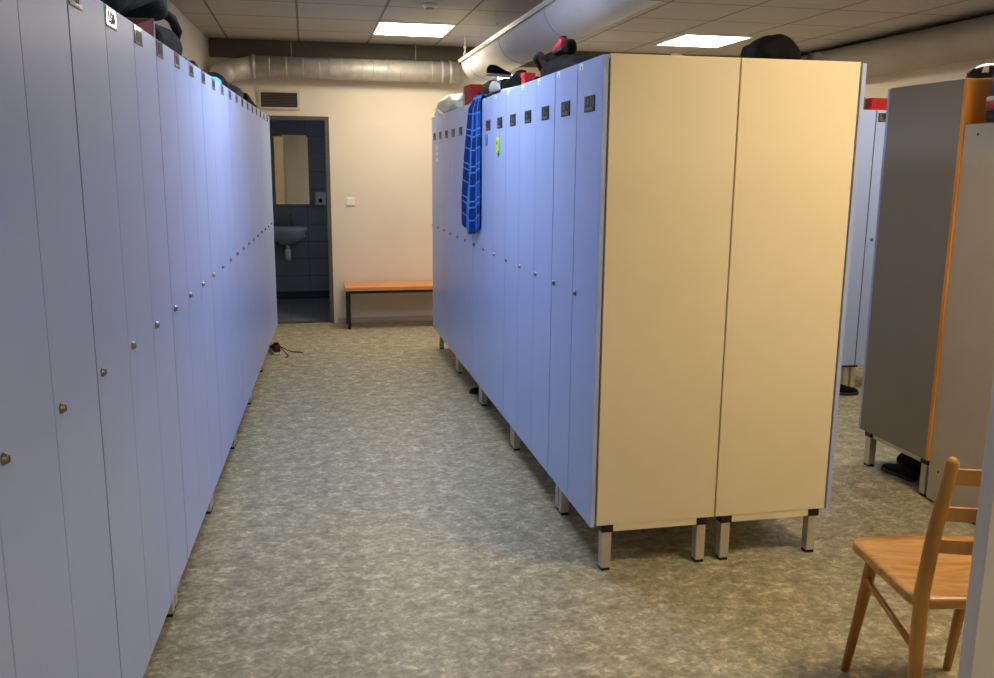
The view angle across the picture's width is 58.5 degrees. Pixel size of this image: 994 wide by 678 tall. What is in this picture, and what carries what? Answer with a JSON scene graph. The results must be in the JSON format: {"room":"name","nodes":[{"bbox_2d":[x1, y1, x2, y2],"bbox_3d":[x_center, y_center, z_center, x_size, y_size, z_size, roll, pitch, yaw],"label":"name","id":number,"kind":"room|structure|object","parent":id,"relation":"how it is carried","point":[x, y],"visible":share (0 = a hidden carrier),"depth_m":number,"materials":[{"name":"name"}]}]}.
{"room":"changing room","nodes":[
{"label":"changing room","id":0,"kind":"room"},
{"bbox_2d":[154,0,208,72],"bbox_3d":[-1.743,-0.389,3.038,0.100,2.680,11.309,-2,11,-10],"label":"wall","id":1,"kind":"structure","parent":0,"point":[194,42],"depth_m":7.18,"materials":[{"name":"white paint"}]},
{"bbox_2d":[269,120,328,290],"bbox_3d":[-2.155,-1.694,10.297,2.700,2.450,0.100,-2,11,-12],"label":"wall","id":2,"kind":"structure","parent":0,"point":[308,267],"depth_m":10.30,"materials":[{"name":"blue tile"}]},
{"bbox_2d":[273,135,308,203],"bbox_3d":[-2.350,-1.936,10.151,0.375,0.778,0.005,-2,11,-12],"label":"mirror","id":3,"kind":"object","parent":2,"relation":"attached to","point":[290,151],"visible":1,"depth_m":10.15,"materials":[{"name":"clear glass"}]},
{"bbox_2d":[274,214,307,260],"bbox_3d":[-2.385,-1.149,10.085,0.460,0.518,0.413,-2,11,-12],"label":"sink","id":4,"kind":"object","parent":2,"relation":"attached to","point":[283,235],"visible":0.85,"depth_m":10.00,"materials":[{"name":"grey ceramic"}]},
{"bbox_2d":[274,226,307,244],"bbox_3d":[-2.385,-1.170,10.081,0.460,0.202,0.413,-2,11,-12],"label":"basin","id":5,"kind":"object","parent":4,"relation":"in","point":[283,235],"depth_m":9.97,"materials":[{"name":"grey ceramic"}]},
{"bbox_2d":[290,214,292,225],"bbox_3d":[-2.354,-1.355,10.150,0.030,0.138,0.150,-2,11,-12],"label":"tap","id":6,"kind":"object","parent":4,"relation":"on","point":[291,218],"depth_m":10.19,"materials":[{"name":"silver metal"}]},
{"bbox_2d":[276,290,328,298],"bbox_3d":[-2.153,-0.525,10.469,2.500,0.090,0.012,-2,11,-12],"label":"baseboard","id":7,"kind":"structure","parent":2,"relation":"attached to","point":[325,293],"depth_m":10.43,"materials":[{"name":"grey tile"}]},
{"bbox_2d":[315,192,325,204],"bbox_3d":[-2.040,-1.621,10.245,0.124,0.150,0.072,-2,11,-12],"label":"soap dispenser","id":8,"kind":"object","parent":2,"relation":"attached to","point":[320,197],"visible":1,"depth_m":10.21,"materials":[{"name":"grey plastic"}]},
{"bbox_2d":[208,40,539,322],"bbox_3d":[0.108,-1.544,9.027,6.200,2.680,0.120,-2,11,-12],"label":"wall","id":9,"kind":"structure","parent":0,"point":[380,132],"depth_m":8.69,"materials":[{"name":"beige paint"}]},
{"bbox_2d":[258,90,299,109],"bbox_3d":[-2.050,-2.252,8.349,0.378,0.174,0.019,-2,11,-12],"label":"air vent","id":10,"kind":"object","parent":9,"relation":"in","point":[268,99],"visible":1,"depth_m":8.35,"materials":[{"name":"beige metal"}]},
{"bbox_2d":[268,115,333,323],"bbox_3d":[-2.059,-1.141,8.640,0.876,2.002,0.150,-2,11,-12],"label":"door frame","id":11,"kind":"structure","parent":9,"relation":"in","point":[291,118],"depth_m":8.62,"materials":[{"name":"grey paint"}]},
{"bbox_2d":[346,197,354,205],"bbox_3d":[-1.432,-1.343,8.663,0.082,0.082,0.018,-2,11,-12],"label":"light switch","id":12,"kind":"object","parent":9,"relation":"attached to","point":[350,201],"visible":1,"depth_m":8.66,"materials":[{"name":"white plastic"}]},
{"bbox_2d":[338,315,432,322],"bbox_3d":[0.742,-0.262,9.348,4.770,0.050,0.012,-2,11,-12],"label":"baseboard","id":13,"kind":"structure","parent":9,"relation":"attached to","point":[427,317],"depth_m":8.96,"materials":[{"name":"grey laminate"}]},
{"bbox_2d":[208,38,739,66],"bbox_3d":[0.229,-2.767,8.731,5.865,0.165,0.035,-2,11,-12],"label":"trim","id":14,"kind":"structure","parent":9,"relation":"attached to","point":[218,47],"depth_m":8.36,"materials":[{"name":"brown paint"}]},
{"bbox_2d":[143,298,975,677],"bbox_3d":[0.856,0.723,4.702,6.750,0.100,13.000,-2,11,-12],"label":"floor","id":15,"kind":"structure","parent":0,"point":[369,517],"depth_m":3.56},
{"bbox_2d":[0,0,120,677],"bbox_3d":[-1.075,0.283,1.549,0.511,1.943,0.942,-1,11,-10],"label":"tall cabinet","id":16,"kind":"object","parent":15,"relation":"on","point":[58,610],"visible":1,"depth_m":1.69,"materials":[{"name":"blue laminate"}]},
{"bbox_2d":[66,0,187,677],"bbox_3d":[-1.238,0.103,2.463,0.511,1.943,0.942,-1,11,-10],"label":"tall cabinet","id":17,"kind":"object","parent":15,"relation":"on","point":[113,59],"visible":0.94,"depth_m":2.36,"materials":[{"name":"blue laminate"}]},
{"bbox_2d":[100,0,181,39],"bbox_3d":[-1.293,-1.139,2.911,0.344,0.320,1.596,-1,11,-10],"label":"sports bag","id":18,"kind":"object","parent":17,"relation":"on","point":[156,9],"visible":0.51,"depth_m":3.30,"materials":[{"name":"black fabric"}]},
{"bbox_2d":[155,38,221,608],"bbox_3d":[-1.402,-0.077,3.377,0.511,1.943,0.942,-1,11,-10],"label":"tall cabinet","id":19,"kind":"object","parent":15,"relation":"on","point":[179,80],"visible":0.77,"depth_m":3.30,"materials":[{"name":"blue laminate"}]},
{"bbox_2d":[125,17,154,37],"bbox_3d":[-1.268,-0.998,2.794,0.294,0.090,0.365,-1,11,-10],"label":"cardboard box","id":20,"kind":"object","parent":19,"relation":"on","point":[147,24],"visible":0.07,"depth_m":2.90,"materials":[{"name":"red cardboard"}]},
{"bbox_2d":[155,24,182,55],"bbox_3d":[-1.360,-1.132,3.359,0.259,0.135,0.580,-1,11,-10],"label":"backpack","id":21,"kind":"object","parent":19,"relation":"on","point":[164,35],"visible":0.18,"depth_m":3.33,"materials":[{"name":"grey fabric"}]},
{"bbox_2d":[200,69,243,508],"bbox_3d":[-1.565,-0.257,4.291,0.511,1.943,0.942,-1,11,-10],"label":"tall cabinet","id":22,"kind":"object","parent":15,"relation":"on","point":[215,103],"visible":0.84,"depth_m":4.24,"materials":[{"name":"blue laminate"}]},
{"bbox_2d":[228,89,257,445],"bbox_3d":[-1.728,-0.437,5.205,0.511,1.943,0.942,-1,11,-10],"label":"tall cabinet","id":23,"kind":"object","parent":15,"relation":"on","point":[238,129],"visible":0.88,"depth_m":5.16,"materials":[{"name":"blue laminate"}]},
{"bbox_2d":[206,72,229,88],"bbox_3d":[-1.684,-1.466,5.062,0.266,0.132,0.909,-2,11,-12],"label":"jacket","id":24,"kind":"object","parent":23,"relation":"on","point":[224,82],"visible":0.12,"depth_m":5.08,"materials":[{"name":"grey fabric"}]},
{"bbox_2d":[246,101,268,401],"bbox_3d":[-1.891,-0.617,6.119,0.511,1.943,0.942,-1,11,-10],"label":"tall cabinet","id":25,"kind":"object","parent":15,"relation":"on","point":[253,115],"visible":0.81,"depth_m":6.09,"materials":[{"name":"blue laminate"}]},
{"bbox_2d":[229,84,242,97],"bbox_3d":[-1.798,-1.620,5.851,0.244,0.130,0.549,-2,11,-12],"label":"bag","id":26,"kind":"object","parent":25,"relation":"on","point":[235,89],"visible":0.16,"depth_m":5.66,"materials":[{"name":"grey fabric"}]},
{"bbox_2d":[243,93,253,105],"bbox_3d":[-1.786,-1.697,6.323,0.092,0.101,0.276,-1,11,-6],"label":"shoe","id":27,"kind":"object","parent":25,"relation":"on","point":[246,96],"visible":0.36,"depth_m":6.22,"materials":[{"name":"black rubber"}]},
{"bbox_2d":[259,110,277,369],"bbox_3d":[-2.054,-0.796,7.032,0.511,1.943,0.942,-1,11,-10],"label":"tall cabinet","id":28,"kind":"object","parent":15,"relation":"on","point":[264,119],"visible":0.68,"depth_m":7.01,"materials":[{"name":"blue laminate"}]},
{"bbox_2d":[269,342,302,357],"bbox_3d":[-1.816,0.072,7.413,0.348,0.096,0.227,7,13,29],"label":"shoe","id":29,"kind":"object","parent":15,"relation":"on","point":[275,348],"visible":1,"depth_m":7.35,"materials":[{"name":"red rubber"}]},
{"bbox_2d":[343,280,432,329],"bbox_3d":[-0.695,-0.347,8.777,1.600,0.413,0.424,-2,11,-12],"label":"bench","id":30,"kind":"object","parent":15,"relation":"on","point":[375,286],"visible":0.56,"depth_m":8.52,"materials":[{"name":"brown wood"}]},
{"bbox_2d":[432,111,456,370],"bbox_3d":[-0.202,-0.795,7.100,0.525,1.943,0.942,-2,11,-12],"label":"tall cabinet","id":31,"kind":"object","parent":15,"relation":"on","point":[440,123],"visible":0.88,"depth_m":6.98,"materials":[{"name":"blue laminate"}]},
{"bbox_2d":[434,107,442,115],"bbox_3d":[-0.373,-1.847,7.165,0.270,0.094,0.270,-2,11,-12],"label":"plastic bag","id":32,"kind":"object","parent":31,"relation":"on","point":[437,112],"visible":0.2,"depth_m":7.06,"materials":[{"name":"white plastic"}]},
{"bbox_2d":[449,103,480,403],"bbox_3d":[-0.006,-0.616,6.193,0.525,1.943,0.942,-2,11,-12],"label":"tall cabinet","id":33,"kind":"object","parent":15,"relation":"on","point":[461,247],"visible":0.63,"depth_m":6.15,"materials":[{"name":"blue laminate"}]},
{"bbox_2d":[437,93,462,112],"bbox_3d":[-0.280,-1.746,6.544,0.239,0.135,0.899,-2,11,-12],"label":"plastic bag","id":34,"kind":"object","parent":33,"relation":"on","point":[454,101],"visible":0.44,"depth_m":6.39,"materials":[{"name":"white plastic"}]},
{"bbox_2d":[463,84,481,105],"bbox_3d":[-0.165,-1.624,5.927,0.081,0.136,0.210,-3,11,-15],"label":"cardboard box","id":35,"kind":"object","parent":33,"relation":"on","point":[469,91],"visible":0.7,"depth_m":5.83,"materials":[{"name":"red cardboard"}]},
{"bbox_2d":[482,78,508,93],"bbox_3d":[0.059,-1.755,6.344,0.317,0.236,0.899,-2,11,-12],"label":"jacket","id":36,"kind":"object","parent":33,"relation":"on","point":[485,87],"visible":0.02,"depth_m":6.33,"materials":[{"name":"grey fabric"}]},
{"bbox_2d":[486,64,511,77],"bbox_3d":[0.018,-1.946,6.444,0.221,0.081,0.074,-9,14,-40],"label":"shoe","id":37,"kind":"object","parent":36,"relation":"on","point":[492,70],"visible":0.98,"depth_m":6.40,"materials":[{"name":"grey rubber"}]},
{"bbox_2d":[469,387,478,393],"bbox_3d":[-0.089,0.343,6.153,0.207,0.076,0.069,1,11,5],"label":"shoe","id":38,"kind":"object","parent":15,"relation":"on","point":[473,390],"visible":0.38,"depth_m":6.14,"materials":[{"name":"black rubber"}]},
{"bbox_2d":[472,91,512,447],"bbox_3d":[0.189,-0.437,5.285,0.525,1.943,0.942,-2,11,-12],"label":"tall cabinet","id":39,"kind":"object","parent":15,"relation":"on","point":[488,244],"visible":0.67,"depth_m":5.11,"materials":[{"name":"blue laminate"}]},
{"bbox_2d":[461,94,490,233],"bbox_3d":[-0.145,-1.079,5.530,0.105,0.838,0.518,-2,11,-12],"label":"towel","id":40,"kind":"object","parent":39,"relation":"hanging from","point":[470,197],"visible":1,"depth_m":5.42,"materials":[{"name":"blue fabric"}]},
{"bbox_2d":[496,129,498,154],"bbox_3d":[0.003,-1.070,4.816,0.010,0.139,0.062,-2,11,-12],"label":"tag","id":41,"kind":"object","parent":39,"relation":"hanging from","point":[497,138],"visible":1,"depth_m":4.80,"materials":[{"name":"green plastic"}]},
{"bbox_2d":[500,78,507,91],"bbox_3d":[0.052,-1.427,5.043,0.083,0.091,0.248,1,11,2],"label":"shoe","id":42,"kind":"object","parent":39,"relation":"on","point":[504,80],"visible":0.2,"depth_m":4.93,"materials":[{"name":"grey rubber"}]},
{"bbox_2d":[501,70,526,91],"bbox_3d":[0.099,-1.377,4.750,0.097,0.106,0.290,-3,12,-19],"label":"shoe","id":43,"kind":"object","parent":39,"relation":"on","point":[515,80],"visible":0.56,"depth_m":4.68,"materials":[{"name":"grey rubber"}]},
{"bbox_3d":[0.089,-1.484,5.488,0.306,0.032,0.540,-2,11,-12],"label":"folded clothes","id":44,"kind":"object","parent":39,"relation":"on","visible":0},
{"bbox_2d":[489,80,500,95],"bbox_3d":[0.022,-1.533,5.390,0.085,0.093,0.254,-4,12,-23],"label":"shoe","id":45,"kind":"object","parent":44,"relation":"on","point":[494,88],"visible":0.54,"depth_m":5.40,"materials":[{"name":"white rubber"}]},
{"bbox_2d":[503,72,558,510],"bbox_3d":[0.385,-0.258,4.378,0.525,1.943,0.942,-2,11,-12],"label":"tall cabinet","id":46,"kind":"object","parent":15,"relation":"on","point":[530,106],"visible":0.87,"depth_m":4.23,"materials":[{"name":"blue laminate"}]},
{"bbox_2d":[521,72,534,84],"bbox_3d":[0.152,-1.278,4.365,0.058,0.060,0.058,-3,12,-17],"label":"cardboard box","id":47,"kind":"object","parent":46,"relation":"on","point":[526,77],"visible":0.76,"depth_m":4.34,"materials":[{"name":"red cardboard"}]},
{"bbox_2d":[533,39,597,77],"bbox_3d":[0.402,-1.306,4.167,0.284,0.195,0.808,-2,11,-12],"label":"sports bag","id":48,"kind":"object","parent":46,"relation":"on","point":[556,64],"depth_m":4.13,"materials":[{"name":"black fabric"}]},
{"bbox_2d":[552,36,566,55],"bbox_3d":[0.310,-1.421,4.297,0.066,0.073,0.199,-1,11,-6],"label":"shoe","id":49,"kind":"object","parent":48,"relation":"on","point":[558,50],"visible":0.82,"depth_m":4.23,"materials":[{"name":"red rubber"}]},
{"bbox_2d":[548,53,740,570],"bbox_3d":[0.547,-0.109,3.623,0.525,1.943,0.626,-2,11,-12],"label":"tall cabinet","id":50,"kind":"object","parent":15,"relation":"on","point":[644,144],"visible":1,"depth_m":3.33,"materials":[{"name":"beige laminate"}]},
{"bbox_2d":[714,58,866,559],"bbox_3d":[1.062,-0.126,3.728,0.515,1.943,0.623,-2,11,-12],"label":"tall cabinet","id":51,"kind":"object","parent":15,"relation":"on","point":[799,124],"visible":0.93,"depth_m":3.40,"materials":[{"name":"beige laminate"}]},
{"bbox_2d":[740,34,800,59],"bbox_3d":[1.063,-1.124,3.455,0.205,0.122,0.206,-2,11,-12],"label":"sports bag","id":52,"kind":"object","parent":51,"relation":"on","point":[777,46],"visible":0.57,"depth_m":3.37,"materials":[{"name":"black fabric"}]},
{"bbox_2d":[807,51,828,60],"bbox_3d":[1.247,-1.081,3.426,0.138,0.050,0.046,-9,14,-40],"label":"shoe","id":53,"kind":"object","parent":51,"relation":"on","point":[813,55],"visible":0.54,"depth_m":3.39,"materials":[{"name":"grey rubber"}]},
{"bbox_2d":[839,383,858,394],"bbox_3d":[2.395,0.340,6.203,0.276,0.101,0.092,-1,11,-6],"label":"shoe","id":54,"kind":"object","parent":15,"relation":"on","point":[844,390],"visible":0.37,"depth_m":6.17,"materials":[{"name":"black rubber"}]},
{"bbox_2d":[840,110,875,385],"bbox_3d":[2.182,-0.620,6.307,0.626,1.943,0.511,-2,11,-12],"label":"tall cabinet","id":55,"kind":"object","parent":15,"relation":"on","point":[869,116],"visible":0.04,"depth_m":6.11,"materials":[{"name":"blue laminate"}]},
{"bbox_2d":[847,110,886,386],"bbox_3d":[2.952,-0.646,6.468,0.942,1.943,0.511,-2,11,-12],"label":"tall cabinet","id":56,"kind":"object","parent":15,"relation":"on","point":[879,133],"visible":0.15,"depth_m":6.13,"materials":[{"name":"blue laminate"}]},
{"bbox_2d":[864,98,887,109],"bbox_3d":[2.725,-1.633,6.224,0.428,0.085,0.308,-2,11,-12],"label":"cardboard box","id":57,"kind":"object","parent":56,"relation":"on","point":[871,103],"visible":0.23,"depth_m":6.05,"materials":[{"name":"red cardboard"}]},
{"bbox_2d":[881,463,916,482],"bbox_3d":[2.075,0.665,4.579,0.074,0.081,0.221,-3,12,-17],"label":"shoe","id":58,"kind":"object","parent":15,"relation":"on","point":[906,471],"visible":1,"depth_m":4.53,"materials":[{"name":"black leather"}]},
{"bbox_2d":[896,453,921,475],"bbox_3d":[2.274,0.652,4.561,0.297,0.117,0.370,-2,11,-12],"label":"shoe","id":59,"kind":"object","parent":15,"relation":"on","point":[901,458],"visible":0.1,"depth_m":4.58,"materials":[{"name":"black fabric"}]},
{"bbox_2d":[841,456,981,677],"bbox_3d":[1.286,0.672,2.506,0.410,0.854,0.471,0,11,-2],"label":"chair","id":60,"kind":"object","parent":15,"relation":"on","point":[931,570],"visible":0.83,"depth_m":2.42,"materials":[{"name":"brown wood"}]},
{"bbox_2d":[858,78,993,496],"bbox_3d":[2.461,-0.255,4.435,0.945,1.948,0.557,-2,11,-12],"label":"tall cabinet","id":61,"kind":"object","parent":15,"relation":"on","point":[925,124],"visible":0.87,"depth_m":4.28,"materials":[{"name":"grey laminate"}]},
{"bbox_2d":[965,63,993,78],"bbox_3d":[2.272,-1.228,4.101,0.151,0.088,0.194,-9,14,-40],"label":"helmet","id":62,"kind":"object","parent":61,"relation":"on","point":[985,71],"visible":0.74,"depth_m":4.06,"materials":[{"name":"black"}]},
{"bbox_2d":[926,123,993,524],"bbox_3d":[2.509,-0.052,3.913,0.802,1.750,0.535,-2,11,-12],"label":"tall cabinet","id":63,"kind":"object","parent":15,"relation":"on","point":[966,370],"visible":0.97,"depth_m":3.93,"materials":[{"name":"grey laminate"}]},
{"bbox_2d":[985,76,993,121],"bbox_3d":[2.432,-1.075,3.646,0.726,0.360,0.302,-2,11,-12],"label":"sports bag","id":64,"kind":"object","parent":63,"relation":"on","point":[989,117],"visible":1,"depth_m":3.70,"materials":[{"name":"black fabric"}]},
{"bbox_2d":[169,0,993,56],"bbox_3d":[1.054,-1.843,3.348,6.750,0.100,11.290,-2,11,-12],"label":"ceiling","id":65,"kind":"structure","parent":0,"point":[813,25],"depth_m":6.93,"materials":[{"name":"tile"}]},
{"bbox_2d":[210,39,459,83],"bbox_3d":[-1.453,-2.524,8.171,2.262,0.454,0.455,-2,11,-12],"label":"duct","id":66,"kind":"object","parent":65,"relation":"hanging from","point":[236,69],"visible":0.99,"depth_m":8.21,"materials":[{"name":"metal"}]},
{"bbox_2d":[372,21,456,36],"bbox_3d":[-0.709,-2.603,7.460,0.630,0.011,0.700,-2,11,-12],"label":"recessed light","id":67,"kind":"object","parent":65,"relation":"in","point":[382,27],"visible":1,"depth_m":7.42,"materials":[{"name":"white plastic"}]},
{"bbox_2d":[422,3,437,11],"bbox_3d":[-0.475,-2.358,6.308,0.110,0.047,0.110,-2,11,-12],"label":"smoke detector","id":68,"kind":"object","parent":65,"relation":"attached to","point":[430,7],"visible":1,"depth_m":6.28,"materials":[{"name":"white plastic"}]},
{"bbox_2d":[458,0,662,81],"bbox_3d":[0.635,-1.804,4.396,0.396,0.385,7.680,-2,11,-12],"label":"duct","id":69,"kind":"object","parent":65,"relation":"hanging from","point":[539,29],"visible":0.91,"depth_m":5.42,"materials":[{"name":"grey metal"}]},
{"bbox_2d":[655,33,752,47],"bbox_3d":[1.850,-2.687,7.994,0.630,0.011,0.700,-2,11,-12],"label":"recessed light","id":70,"kind":"object","parent":65,"relation":"in","point":[689,40],"visible":1,"depth_m":7.95,"materials":[{"name":"white plastic"}]},
{"bbox_2d":[864,58,993,98],"bbox_3d":[4.287,-0.585,4.293,0.120,2.680,11.290,-2,11,-12],"label":"wall","id":71,"kind":"structure","parent":0,"point":[877,86],"depth_m":7.42,"materials":[{"name":"beige paint"}]},
{"bbox_2d":[801,14,993,76],"bbox_3d":[3.699,-2.066,5.796,0.300,0.300,7.340,-2,11,-12],"label":"duct","id":72,"kind":"object","parent":71,"relation":"attached to","point":[970,39],"visible":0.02,"depth_m":6.92,"materials":[{"name":"metal"}]},
{"bbox_3d":[2.000,-0.137,1.904,0.300,2.680,0.120,-2,11,-12],"label":"wall","id":73,"kind":"structure","parent":0,"visible":0},
{"bbox_2d":[958,374,993,677],"bbox_3d":[1.430,0.208,1.860,0.855,1.990,0.099,-2,11,-12],"label":"locker","id":74,"kind":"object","parent":73,"relation":"in","point":[977,646],"depth_m":1.85,"materials":[{"name":"white paint"}]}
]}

